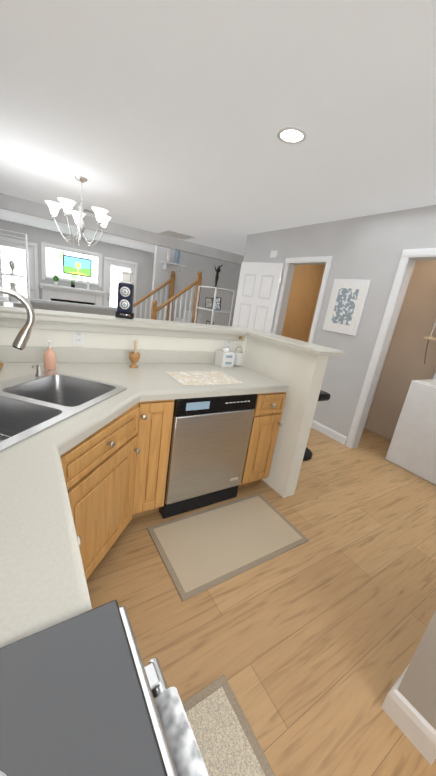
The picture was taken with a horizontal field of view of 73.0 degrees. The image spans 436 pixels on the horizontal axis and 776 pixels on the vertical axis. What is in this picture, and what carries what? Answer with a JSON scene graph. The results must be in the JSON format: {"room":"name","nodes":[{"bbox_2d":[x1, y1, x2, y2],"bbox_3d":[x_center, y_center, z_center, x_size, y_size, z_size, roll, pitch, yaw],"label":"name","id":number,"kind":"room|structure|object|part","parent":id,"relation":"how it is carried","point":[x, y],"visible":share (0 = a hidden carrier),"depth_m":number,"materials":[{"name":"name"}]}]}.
{"room":"kitchen","nodes":[
{"label":"kitchen","id":0,"kind":"room"},
{"bbox_2d":[0,219,153,318],"bbox_3d":[-2.848,-2.911,8.919,6.700,2.500,0.120,-3,20,-33],"label":"wall","id":1,"kind":"structure","parent":0,"point":[144,260],"depth_m":8.16,"materials":[{"name":"grey paint"}]},
{"bbox_2d":[0,237,38,306],"bbox_3d":[-5.109,-2.611,7.462,0.960,2.130,0.100,-3,20,-33],"label":"glazed door","id":2,"kind":"structure","parent":1,"relation":"in","point":[7,244],"depth_m":7.38,"materials":[{"name":"white glass"}]},
{"bbox_2d":[41,242,101,286],"bbox_3d":[-3.926,-3.304,7.977,1.480,0.900,0.181,-3,20,-33],"label":"living room window","id":3,"kind":"structure","parent":1,"relation":"in","point":[52,259],"depth_m":7.92,"materials":[{"name":"white glass"}]},
{"bbox_3d":[-3.797,-3.364,7.958,0.700,0.601,0.054,-3,20,-33],"label":"hanging stained glass","id":4,"kind":"part","parent":3,"relation":"part of","materials":[{"name":"multicoloured glass"}]},
{"bbox_2d":[103,257,137,317],"bbox_3d":[-2.956,-2.715,8.861,0.960,2.130,0.100,-3,20,-33],"label":"glazed door","id":5,"kind":"structure","parent":1,"relation":"in","point":[113,269],"depth_m":8.65,"materials":[{"name":"white glass"}]},
{"bbox_2d":[0,193,243,264],"bbox_3d":[-1.000,-2.997,6.066,6.460,0.200,0.120,-3,20,-33],"label":"header beam","id":6,"kind":"structure","parent":0,"point":[22,206],"depth_m":5.49,"materials":[{"name":"white paint"}]},
{"bbox_2d":[0,327,247,366],"bbox_3d":[-0.768,0.100,2.246,2.440,1.165,0.120,-3,20,-33],"label":"wall","id":7,"kind":"structure","parent":0,"point":[38,337],"depth_m":2.05,"materials":[{"name":"beige paint"}]},
{"bbox_2d":[0,306,343,356],"bbox_3d":[-0.452,-0.322,1.795,2.508,0.100,1.040,-3,20,-33],"label":"bar countertop","id":8,"kind":"structure","parent":7,"relation":"on","point":[13,317],"depth_m":2.03,"materials":[{"name":"white stone"}]},
{"bbox_2d":[115,271,133,318],"bbox_3d":[-0.652,-0.658,2.085,0.116,0.315,0.100,5,17,-10],"label":"speaker","id":9,"kind":"object","parent":8,"relation":"on","point":[125,300],"visible":1,"depth_m":2.05,"materials":[{"name":"black plastic"}]},
{"bbox_2d":[152,245,240,325],"bbox_3d":[-0.112,-2.126,7.640,3.330,2.500,0.120,-3,20,-33],"label":"wall","id":10,"kind":"structure","parent":0,"point":[229,275],"depth_m":7.08,"materials":[{"name":"grey paint"}]},
{"bbox_2d":[160,249,185,271],"bbox_3d":[-0.988,-2.847,6.564,0.550,0.436,0.199,-3,20,-33],"label":"wall shelf","id":11,"kind":"object","parent":10,"relation":"attached to","point":[177,257],"visible":0.98,"depth_m":6.52,"materials":[{"name":"white wood"}]},
{"bbox_2d":[0,0,435,255],"bbox_3d":[0.682,-2.129,3.468,6.780,0.100,13.300,-3,20,-33],"label":"ceiling","id":12,"kind":"structure","parent":0,"point":[157,116],"depth_m":1.78,"materials":[{"name":"white paint"}]},
{"bbox_2d":[45,176,110,247],"bbox_3d":[-1.592,-2.027,3.415,0.712,0.694,0.689,-3,20,-33],"label":"dining chandelier","id":13,"kind":"object","parent":12,"relation":"hanging from","point":[102,217],"visible":1,"depth_m":3.32,"materials":[{"name":"silver metal"}]},
{"bbox_2d":[83,209,195,239],"bbox_3d":[-1.624,-2.693,4.414,3.370,0.009,1.920,-3,20,-33],"label":"ceiling vent","id":14,"kind":"object","parent":12,"relation":"in","point":[173,234],"visible":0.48,"depth_m":5.64,"materials":[{"name":"grey plastic"}]},
{"bbox_2d":[277,127,306,143],"bbox_3d":[0.478,-1.633,1.908,0.189,0.007,0.189,11,17,10],"label":"recessed light","id":15,"kind":"object","parent":12,"relation":"in","point":[291,135],"visible":1,"depth_m":1.88,"materials":[{"name":"white"}]},
{"bbox_2d":[86,427,435,775],"bbox_3d":[0.322,0.328,4.205,6.780,0.080,13.300,-3,20,-33],"label":"floor","id":16,"kind":"structure","parent":0,"point":[308,649],"depth_m":1.44,"materials":[{"name":"brown wood"}]},
{"bbox_2d":[0,229,29,305],"bbox_3d":[-3.294,-1.454,4.753,0.424,1.982,1.024,-3,20,-33],"label":"rack","id":17,"kind":"object","parent":16,"relation":"on","point":[5,299],"visible":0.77,"depth_m":4.42,"materials":[{"name":"metal"}]},
{"bbox_2d":[6,261,20,300],"bbox_3d":[-3.126,-1.626,4.481,0.137,0.580,0.137,11,17,10],"label":"ornament","id":18,"kind":"object","parent":17,"relation":"on","point":[12,283],"visible":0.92,"depth_m":4.42,"materials":[{"name":"white ceramic"}]},
{"bbox_2d":[13,298,125,315],"bbox_3d":[-3.333,-1.495,6.739,2.200,0.920,0.900,-3,20,-33],"label":"sofa","id":19,"kind":"object","parent":16,"relation":"on","point":[67,307],"visible":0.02,"depth_m":6.24,"materials":[{"name":"grey fabric"}]},
{"bbox_2d":[39,283,104,305],"bbox_3d":[-3.997,-2.157,8.145,1.570,1.190,0.359,-3,20,-33],"label":"fireplace mantel","id":20,"kind":"object","parent":16,"relation":"on","point":[51,292],"visible":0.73,"depth_m":7.92,"materials":[{"name":"white wood"}]},
{"bbox_2d":[53,275,89,289],"bbox_3d":[-3.922,-2.841,7.923,0.910,0.254,0.133,-3,20,-33],"label":"figurine","id":21,"kind":"object","parent":20,"relation":"on","point":[56,278],"visible":1,"depth_m":7.74,"materials":[{"name":"white ceramic"}]},
{"bbox_2d":[60,446,107,579],"bbox_3d":[-0.735,0.733,0.705,0.763,0.850,0.656,-3,20,-33],"label":"base cabinet","id":22,"kind":"object","parent":16,"relation":"on","point":[92,547],"depth_m":1.21,"materials":[{"name":"brown wood"}]},
{"bbox_2d":[0,600,177,775],"bbox_3d":[-0.311,0.924,0.159,0.807,0.916,0.755,-3,20,-33],"label":"range","id":23,"kind":"object","parent":16,"relation":"on","point":[79,693],"visible":1,"depth_m":0.37,"materials":[{"name":"silver metal"}]},
{"bbox_2d":[155,687,208,775],"bbox_3d":[-0.007,0.825,0.402,0.049,0.490,0.450,-3,20,-33],"label":"towel","id":24,"kind":"object","parent":23,"relation":"hanging from","point":[184,750],"visible":0.75,"depth_m":0.46,"materials":[{"name":"white fabric"}]},
{"bbox_2d":[76,440,170,550],"bbox_3d":[-0.526,0.550,1.417,0.506,0.850,0.466,-3,20,-33],"label":"base cabinet","id":25,"kind":"object","parent":16,"relation":"on","point":[115,472],"depth_m":1.56,"materials":[{"name":"brown wood"}]},
{"bbox_2d":[76,401,172,451],"bbox_3d":[-0.985,0.465,1.475,1.204,0.850,1.093,-3,20,-33],"label":"base cabinet","id":26,"kind":"object","parent":16,"relation":"on","point":[145,420],"depth_m":1.53,"materials":[{"name":"brown wood"}]},
{"bbox_2d":[0,415,91,647],"bbox_3d":[-0.769,0.201,0.704,0.750,0.149,1.020,-3,20,-33],"label":"countertop","id":27,"kind":"structure","parent":26,"relation":"on","point":[43,584],"depth_m":0.61,"materials":[{"name":"white stone"}]},
{"bbox_2d":[0,371,125,451],"bbox_3d":[-0.832,0.139,1.281,0.510,0.192,0.810,11,17,10],"label":"double-bowl sink","id":28,"kind":"object","parent":27,"relation":"in","point":[31,405],"visible":0.56,"depth_m":1.34,"materials":[{"name":"silver metal"}]},
{"bbox_2d":[32,364,42,375],"bbox_3d":[-0.946,-0.093,1.543,0.051,0.067,0.077,-3,20,-33],"label":"soap pump","id":29,"kind":"object","parent":28,"relation":"on","point":[38,370],"visible":1,"depth_m":1.55,"materials":[{"name":"silver metal"}]},
{"bbox_2d":[156,399,174,415],"bbox_3d":[-0.556,0.374,1.990,0.225,0.850,0.620,-3,20,-33],"label":"base cabinet","id":30,"kind":"object","parent":16,"relation":"on","point":[168,405],"depth_m":1.67,"materials":[{"name":"brown wood"}]},
{"bbox_2d":[127,271,210,323],"bbox_3d":[-1.048,-1.582,6.394,1.540,1.916,1.100,-3,20,-33],"label":"staircase","id":31,"kind":"structure","parent":16,"relation":"on","point":[189,316],"depth_m":6.12,"materials":[{"name":"white paint"}]},
{"bbox_2d":[159,394,256,518],"bbox_3d":[-0.195,0.364,2.202,0.600,0.848,0.600,-3,20,-33],"label":"dishwasher","id":32,"kind":"object","parent":16,"relation":"on","point":[210,436],"visible":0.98,"depth_m":1.94,"materials":[{"name":"grey metal"}]},
{"bbox_2d":[194,286,235,325],"bbox_3d":[-0.139,-1.028,5.512,0.404,1.620,0.624,-3,20,-33],"label":"etagere","id":33,"kind":"object","parent":16,"relation":"on","point":[223,305],"visible":0.44,"depth_m":5.31,"materials":[{"name":"metal"}]},
{"bbox_2d":[205,297,211,308],"bbox_3d":[-0.149,-1.573,5.462,0.161,0.189,0.103,18,19,30],"label":"framed picture","id":34,"kind":"object","parent":33,"relation":"on","point":[209,303],"depth_m":5.43},
{"bbox_2d":[211,297,220,309],"bbox_3d":[0.000,-1.499,5.235,0.161,0.219,0.107,18,19,30],"label":"framed picture","id":35,"kind":"object","parent":33,"relation":"on","point":[218,300],"depth_m":5.20},
{"bbox_2d":[213,265,222,286],"bbox_3d":[0.007,-1.965,5.181,0.100,0.385,0.242,-3,20,-33],"label":"angel figurine","id":36,"kind":"object","parent":33,"relation":"on","point":[218,270],"visible":0.92,"depth_m":5.20,"materials":[{"name":"black metal"}]},
{"bbox_2d":[147,493,308,600],"bbox_3d":[0.076,0.939,1.890,0.920,0.009,0.520,-3,20,-33],"label":"area rug","id":37,"kind":"object","parent":16,"relation":"on","point":[203,551],"visible":1,"depth_m":1.82,"materials":[{"name":"beige fabric"}]},
{"bbox_2d":[182,675,274,775],"bbox_3d":[0.031,1.257,0.808,0.400,0.009,0.660,-3,20,-33],"label":"area rug","id":38,"kind":"object","parent":16,"relation":"on","point":[226,740],"visible":0.44,"depth_m":1.01,"materials":[{"name":"beige carpet"}]},
{"bbox_2d":[238,392,286,488],"bbox_3d":[0.175,0.338,2.465,0.300,0.850,0.620,-3,20,-33],"label":"base cabinet","id":39,"kind":"object","parent":16,"relation":"on","point":[268,410],"depth_m":2.20,"materials":[{"name":"brown wood"}]},
{"bbox_2d":[0,345,288,439],"bbox_3d":[-0.467,-0.026,1.605,2.253,0.149,1.126,-3,20,-33],"label":"countertop","id":40,"kind":"structure","parent":39,"relation":"on","point":[149,381],"depth_m":1.83,"materials":[{"name":"white stone"}]},
{"bbox_2d":[0,286,34,349],"bbox_3d":[-0.930,-0.207,1.267,0.252,0.445,0.110,-3,20,-33],"label":"kitchen faucet","id":41,"kind":"object","parent":40,"relation":"on","point":[21,339],"visible":1,"depth_m":1.26,"materials":[{"name":"silver metal"}]},
{"bbox_2d":[44,341,55,369],"bbox_3d":[-0.972,-0.191,1.702,0.064,0.167,0.064,-3,20,-33],"label":"soap bottle","id":42,"kind":"object","parent":40,"relation":"on","point":[49,359],"visible":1,"depth_m":1.69,"materials":[{"name":"pink plastic"}]},
{"bbox_2d":[129,340,139,367],"bbox_3d":[-0.568,-0.234,2.006,0.076,0.190,0.076,-3,20,-33],"label":"mortar","id":43,"kind":"object","parent":40,"relation":"on","point":[134,357],"visible":1,"depth_m":1.99,"materials":[{"name":"brown wood"}]},
{"bbox_2d":[165,371,242,385],"bbox_3d":[-0.096,-0.072,2.025,0.460,0.002,0.310,-3,20,-33],"label":"placemat","id":44,"kind":"object","parent":40,"relation":"on","point":[186,378],"visible":1,"depth_m":2.01,"materials":[{"name":"beige fabric"}]},
{"bbox_2d":[214,348,235,367],"bbox_3d":[0.059,-0.258,2.453,0.120,0.154,0.122,-3,20,-33],"label":"tissue box","id":45,"kind":"object","parent":40,"relation":"on","point":[224,357],"visible":1,"depth_m":2.41,"materials":[{"name":"white cardboard"}]},
{"bbox_2d":[234,336,242,366],"bbox_3d":[0.178,-0.315,2.523,0.076,0.256,0.075,-3,20,-33],"label":"bottle","id":46,"kind":"object","parent":40,"relation":"on","point":[238,359],"visible":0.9,"depth_m":2.51,"materials":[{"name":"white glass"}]},
{"bbox_2d":[303,390,330,460],"bbox_3d":[0.879,0.137,2.983,0.400,1.132,0.402,-3,20,-33],"label":"stool","id":47,"kind":"object","parent":16,"relation":"on","point":[324,396],"visible":0.19,"depth_m":2.92,"materials":[{"name":"black plastic"}]},
{"bbox_2d":[385,373,435,484],"bbox_3d":[2.371,0.367,3.019,0.640,1.090,0.680,-3,20,-33],"label":"washer","id":48,"kind":"object","parent":16,"relation":"on","point":[412,448],"visible":1,"depth_m":2.98,"materials":[{"name":"white metal"}]},
{"bbox_2d":[244,336,328,497],"bbox_3d":[0.447,0.197,2.514,0.120,1.165,0.780,-3,20,-33],"label":"wall","id":49,"kind":"structure","parent":0,"point":[299,374],"depth_m":2.26,"materials":[{"name":"white paint"}]},
{"bbox_2d":[282,264,321,340],"bbox_3d":[1.145,-1.348,5.660,1.680,2.500,0.120,-3,20,-33],"label":"door","id":50,"kind":"structure","parent":0,"point":[303,298],"depth_m":5.78,"materials":[{"name":"paint"}]},
{"bbox_2d":[305,264,325,341],"bbox_3d":[2.435,-1.066,5.349,0.120,2.500,2.150,-3,20,-33],"label":"wall","id":51,"kind":"structure","parent":0,"point":[323,265],"depth_m":5.92,"materials":[{"name":"paint"}]},
{"bbox_2d":[243,205,435,447],"bbox_3d":[1.771,-0.490,3.107,0.120,2.500,5.350,-3,20,-33],"label":"wall","id":52,"kind":"structure","parent":0,"point":[371,247],"depth_m":3.34,"materials":[{"name":"grey paint"}]},
{"bbox_2d":[232,262,284,332],"bbox_3d":[0.492,-0.894,4.631,0.271,2.027,0.754,-3,20,-33],"label":"hall door","id":53,"kind":"structure","parent":52,"relation":"in","point":[259,284],"depth_m":4.46,"materials":[{"name":"white paint"}]},
{"bbox_2d":[270,250,278,257],"bbox_3d":[0.813,-1.881,4.339,0.029,0.270,0.140,-3,20,-33],"label":"door chime","id":54,"kind":"object","parent":52,"relation":"attached to","point":[274,254],"visible":0.5,"depth_m":4.29,"materials":[{"name":"white plastic"}]},
{"bbox_2d":[272,256,332,342],"bbox_3d":[1.016,-0.700,4.121,0.023,2.110,0.780,-3,20,-33],"label":"door frame","id":55,"kind":"structure","parent":52,"relation":"attached to","point":[326,259],"depth_m":3.78,"materials":[{"name":"white wood"}]},
{"bbox_2d":[311,420,346,444],"bbox_3d":[1.547,0.651,3.411,0.016,0.100,5.350,-3,20,-33],"label":"baseboard","id":56,"kind":"structure","parent":52,"relation":"attached to","point":[331,433],"depth_m":3.65,"materials":[{"name":"white wood"}]},
{"bbox_2d":[323,279,371,335],"bbox_3d":[1.470,-0.940,3.404,0.022,0.600,0.460,-3,20,-33],"label":"framed picture","id":57,"kind":"object","parent":52,"relation":"attached to","point":[347,301],"visible":1,"depth_m":3.38,"materials":[{"name":"white paper"}]},
{"bbox_2d":[346,248,435,447],"bbox_3d":[2.149,-0.038,2.425,0.023,2.135,1.880,-3,20,-33],"label":"door frame","id":58,"kind":"structure","parent":52,"relation":"attached to","point":[407,254],"depth_m":3.04,"materials":[{"name":"white wood"}]},
{"bbox_2d":[281,260,435,439],"bbox_3d":[1.710,-0.562,3.316,0.010,2.500,4.630,-3,20,-33],"label":"wall","id":59,"kind":"structure","parent":0,"point":[404,366],"depth_m":3.62,"materials":[{"name":"beige paint"}]},
{"bbox_2d":[397,610,435,729],"bbox_3d":[1.061,0.699,1.125,0.690,1.175,0.172,-3,20,-33],"label":"wall","id":60,"kind":"structure","parent":0,"point":[416,689],"depth_m":1.02,"materials":[{"name":"grey paint"}]},
{"bbox_2d":[381,663,409,714],"bbox_3d":[0.979,1.173,1.363,0.810,0.118,0.056,-3,20,-33],"label":"baseboard","id":61,"kind":"structure","parent":60,"relation":"attached to","point":[393,697],"depth_m":1.12,"materials":[{"name":"white wood"}]},
{"bbox_3d":[-2.196,-0.749,2.030,0.120,2.500,12.800,-3,20,-33],"label":"wall","id":62,"kind":"structure","parent":0,"visible":0},
{"bbox_2d":[73,331,84,345],"bbox_3d":[-0.900,-0.331,1.904,0.070,0.114,0.008,-3,20,-33],"label":"electrical outlet plate","id":63,"kind":"object","parent":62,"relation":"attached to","point":[78,338],"depth_m":1.91,"materials":[{"name":"white plastic"}]},
{"bbox_2d":[224,340,231,350],"bbox_3d":[0.088,-0.379,2.546,0.070,0.114,0.008,-3,20,-33],"label":"electrical outlet plate","id":64,"kind":"object","parent":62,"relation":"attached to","point":[228,343],"depth_m":2.54,"materials":[{"name":"white plastic"}]}
]}

